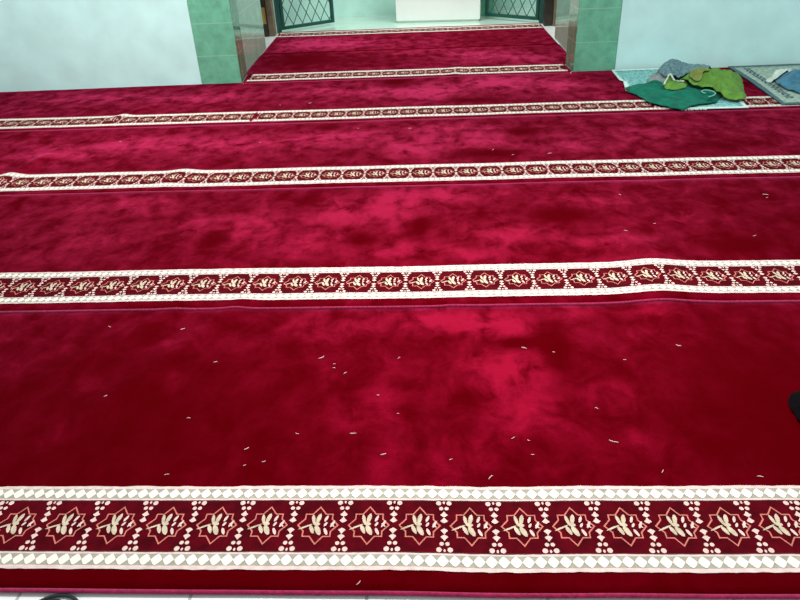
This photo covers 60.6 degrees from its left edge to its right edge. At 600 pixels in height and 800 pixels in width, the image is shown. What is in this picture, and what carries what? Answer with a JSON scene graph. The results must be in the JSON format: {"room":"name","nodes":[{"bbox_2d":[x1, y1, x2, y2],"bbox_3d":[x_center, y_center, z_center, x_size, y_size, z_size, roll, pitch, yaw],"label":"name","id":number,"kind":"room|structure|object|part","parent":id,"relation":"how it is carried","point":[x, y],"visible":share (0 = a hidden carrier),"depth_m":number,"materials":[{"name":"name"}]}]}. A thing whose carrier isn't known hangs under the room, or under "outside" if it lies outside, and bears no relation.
{"room":"mosque","nodes":[
{"label":"mosque","id":0,"kind":"room"},
{"bbox_2d":[0,0,201,91],"bbox_3d":[-3.037,-3.138,5.163,2.648,3.000,0.414,-1,31,3],"label":"wall","id":1,"kind":"structure","parent":0,"point":[45,44],"depth_m":5.59,"materials":[{"name":"white paint"}]},
{"bbox_2d":[187,0,246,83],"bbox_3d":[-1.544,-3.179,5.111,0.337,3.000,0.340,-1,31,3],"label":"trim","id":2,"kind":"structure","parent":1,"relation":"attached to","point":[215,24],"depth_m":5.57,"materials":[{"name":"green tile"}]},
{"bbox_2d":[236,0,265,70],"bbox_3d":[-1.817,-3.558,5.773,0.828,3.000,1.158,-1,31,3],"label":"wall","id":3,"kind":"structure","parent":0,"point":[249,11],"depth_m":6.35,"materials":[{"name":"grey tile"}]},
{"bbox_2d":[272,0,395,23],"bbox_3d":[-1.033,-4.816,7.828,2.400,3.000,0.920,-1,31,3],"label":"wall","id":4,"kind":"structure","parent":0,"point":[342,8],"depth_m":8.52,"materials":[{"name":"green paint"}]},
{"bbox_2d":[0,24,799,599],"bbox_3d":[-0.251,-0.603,3.708,8.300,0.100,9.360,-1,31,3],"label":"floor","id":5,"kind":"structure","parent":0,"point":[550,29],"depth_m":1.50,"materials":[{"name":"white tile"}]},
{"bbox_2d":[40,593,78,599],"bbox_3d":[-0.755,0.696,1.455,0.148,0.008,0.164,-1,31,3],"label":"power cable","id":6,"kind":"object","parent":5,"relation":"on","point":[65,595],"visible":1,"depth_m":1.52,"materials":[{"name":"black rubber"}]},
{"bbox_2d":[260,0,276,36],"bbox_3d":[-1.675,-3.944,7.097,0.475,2.300,0.159,-1,31,3],"label":"door","id":7,"kind":"structure","parent":5,"relation":"on","point":[267,10],"depth_m":7.54,"materials":[{"name":"brown wood"}]},
{"bbox_2d":[0,301,799,598],"bbox_3d":[-0.333,0.336,2.012,7.600,0.024,1.200,-1,31,3],"label":"carpet runner","id":8,"kind":"object","parent":5,"relation":"on","point":[89,504],"visible":1,"depth_m":1.86,"materials":[{"name":"red carpet"}]},
{"bbox_2d":[788,391,799,420],"bbox_3d":[1.194,0.301,1.897,0.194,0.042,0.218,-2,31,1],"label":"pouch","id":9,"kind":"object","parent":8,"relation":"on","point":[794,399],"visible":1,"depth_m":1.94,"materials":[{"name":"black fabric"}]},
{"bbox_2d":[0,178,799,313],"bbox_3d":[-0.284,-0.280,3.040,7.600,0.029,1.201,-1,31,3],"label":"carpet runner","id":10,"kind":"object","parent":5,"relation":"on","point":[545,244],"visible":1,"depth_m":2.93,"materials":[{"name":"red carpet"}]},
{"bbox_2d":[0,109,799,195],"bbox_3d":[-0.235,-0.895,4.070,7.600,0.031,1.201,-1,31,3],"label":"carpet runner","id":11,"kind":"object","parent":5,"relation":"on","point":[762,144],"visible":1,"depth_m":3.98,"materials":[{"name":"red carpet"}]},
{"bbox_2d":[0,67,799,131],"bbox_3d":[-0.185,-1.522,5.126,7.600,0.026,1.257,-1,31,3],"label":"carpet runner","id":12,"kind":"object","parent":5,"relation":"on","point":[577,92],"visible":0.93,"depth_m":5.03,"materials":[{"name":"red carpet"}]},
{"bbox_2d":[611,68,748,110],"bbox_3d":[1.997,-1.546,4.978,0.725,0.014,1.201,-1,31,3],"label":"mat","id":13,"kind":"object","parent":12,"relation":"on","point":[629,77],"visible":0.24,"depth_m":5.14,"materials":[{"name":"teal fabric"}]},
{"bbox_2d":[648,72,676,82],"bbox_3d":[1.972,-1.689,5.140,0.200,0.067,0.514,10,33,21],"label":"cloth","id":14,"kind":"object","parent":13,"relation":"on","point":[655,76],"visible":0.34,"depth_m":5.06,"materials":[{"name":"grey fabric"}]},
{"bbox_2d":[625,80,721,109],"bbox_3d":[1.932,-1.429,4.721,0.637,0.058,0.659,-1,31,3],"label":"cloth","id":15,"kind":"object","parent":13,"relation":"on","point":[653,91],"visible":0.83,"depth_m":4.65,"materials":[{"name":"green fabric"}]},
{"bbox_2d":[662,76,687,89],"bbox_3d":[1.959,-1.532,4.874,0.174,0.081,0.397,10,33,20],"label":"cloth bundle","id":16,"kind":"object","parent":13,"relation":"on","point":[670,84],"visible":0.94,"depth_m":4.76,"materials":[{"name":"green fabric"}]},
{"bbox_2d":[663,73,683,84],"bbox_3d":[1.952,-1.554,4.864,0.130,0.050,0.307,10,33,21],"label":"strap","id":17,"kind":"object","parent":16,"relation":"on","point":[669,74],"visible":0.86,"depth_m":4.93,"materials":[{"name":"white fabric"}]},
{"bbox_2d":[657,59,710,77],"bbox_3d":[2.128,-1.751,5.160,0.504,0.144,0.329,-19,35,-26],"label":"cloth","id":18,"kind":"object","parent":13,"relation":"on","point":[677,68],"visible":0.92,"depth_m":5.06,"materials":[{"name":"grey fabric"}]},
{"bbox_2d":[728,64,799,104],"bbox_3d":[3.004,-1.574,4.940,0.950,0.009,1.135,-1,31,3],"label":"rug","id":19,"kind":"object","parent":12,"relation":"on","point":[757,75],"visible":0.66,"depth_m":5.05,"materials":[{"name":"grey fabric"}]},
{"bbox_2d":[766,68,791,82],"bbox_3d":[2.800,-1.665,5.027,0.350,0.082,0.113,-24,37,-32],"label":"cloth","id":20,"kind":"object","parent":19,"relation":"on","point":[777,73],"visible":0.93,"depth_m":4.96,"materials":[{"name":"white fabric"}]},
{"bbox_2d":[775,69,799,92],"bbox_3d":[2.964,-1.551,4.778,0.586,0.116,0.667,-1,31,3],"label":"cloth","id":21,"kind":"object","parent":19,"relation":"on","point":[790,80],"visible":0.95,"depth_m":4.82,"materials":[{"name":"blue fabric"}]},
{"bbox_2d":[243,44,571,83],"bbox_3d":[0.064,-2.122,6.123,2.905,0.020,1.200,-1,31,3],"label":"carpet runner","id":22,"kind":"object","parent":5,"relation":"on","point":[527,59],"visible":1,"depth_m":6.05,"materials":[{"name":"red carpet"}]},
{"bbox_2d":[262,23,557,54],"bbox_3d":[0.079,-2.744,7.172,2.936,0.016,1.221,-1,31,3],"label":"carpet runner","id":23,"kind":"object","parent":5,"relation":"on","point":[522,34],"visible":1,"depth_m":7.09,"materials":[{"name":"red carpet"}]},
{"bbox_2d":[543,0,556,25],"bbox_3d":[1.781,-4.007,6.924,0.505,2.300,0.150,-1,31,3],"label":"door","id":24,"kind":"structure","parent":5,"relation":"on","point":[550,6],"depth_m":7.41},
{"bbox_2d":[276,8,542,33],"bbox_3d":[-0.015,-3.570,8.685,8.300,0.100,2.240,-1,31,3],"label":"floor","id":25,"kind":"structure","parent":0,"point":[384,21],"depth_m":8.02,"materials":[{"name":"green tile"}]},
{"bbox_2d":[273,0,334,32],"bbox_3d":[-1.127,-4.056,7.437,0.743,2.100,0.040,-22,36,-29],"label":"metal gate","id":26,"kind":"object","parent":25,"relation":"on","point":[278,4],"visible":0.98,"depth_m":7.84,"materials":[{"name":"green metal"}]},
{"bbox_3d":[-1.405,-3.944,7.271,0.057,2.100,0.040,-22,36,-29],"label":"hinge post","id":27,"kind":"part","parent":26,"relation":"part of","materials":[{"name":"green metal"}]},
{"bbox_2d":[395,0,480,22],"bbox_3d":[0.439,-3.766,7.871,1.020,1.030,0.330,2,31,7],"label":"base cabinet","id":28,"kind":"object","parent":25,"relation":"on","point":[407,11],"visible":1,"depth_m":7.95,"materials":[{"name":"white paint"}]},
{"bbox_2d":[485,0,543,23],"bbox_3d":[1.259,-4.108,7.333,0.774,2.100,0.040,23,39,36],"label":"metal gate","id":29,"kind":"object","parent":25,"relation":"on","point":[539,3],"visible":1,"depth_m":7.76,"materials":[{"name":"green metal"}]},
{"bbox_3d":[1.527,-3.996,7.123,0.057,2.100,0.040,23,39,36],"label":"hinge post","id":30,"kind":"part","parent":29,"relation":"part of","materials":[{"name":"green metal"}]},
{"bbox_2d":[481,0,494,15],"bbox_3d":[0.987,-4.815,7.663,0.190,3.000,0.440,-1,31,3],"label":"pier","id":31,"kind":"object","parent":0,"point":[491,3],"depth_m":8.19,"materials":[{"name":"paint"}]},
{"bbox_2d":[495,0,535,8],"bbox_3d":[1.426,-5.010,7.957,2.500,3.000,0.300,-1,31,3],"label":"wall","id":32,"kind":"structure","parent":0,"point":[499,3],"depth_m":8.64,"materials":[{"name":"green paint"}]},
{"bbox_2d":[554,0,570,51],"bbox_3d":[1.861,-3.612,5.566,0.804,3.000,1.158,-1,31,3],"label":"wall","id":33,"kind":"structure","parent":0,"point":[563,6],"depth_m":6.43,"materials":[{"name":"grey tile"}]},
{"bbox_2d":[615,0,799,68],"bbox_3d":[2.808,-3.231,4.849,2.243,3.000,0.382,-1,31,3],"label":"wall","id":34,"kind":"structure","parent":0,"point":[713,33],"depth_m":5.37,"materials":[{"name":"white paint"}]},
{"bbox_2d":[566,0,621,71],"bbox_3d":[1.515,-3.228,4.948,0.347,3.000,0.320,-1,31,3],"label":"trim","id":35,"kind":"structure","parent":34,"relation":"attached to","point":[593,28],"depth_m":5.45,"materials":[{"name":"green tile"}]}
]}

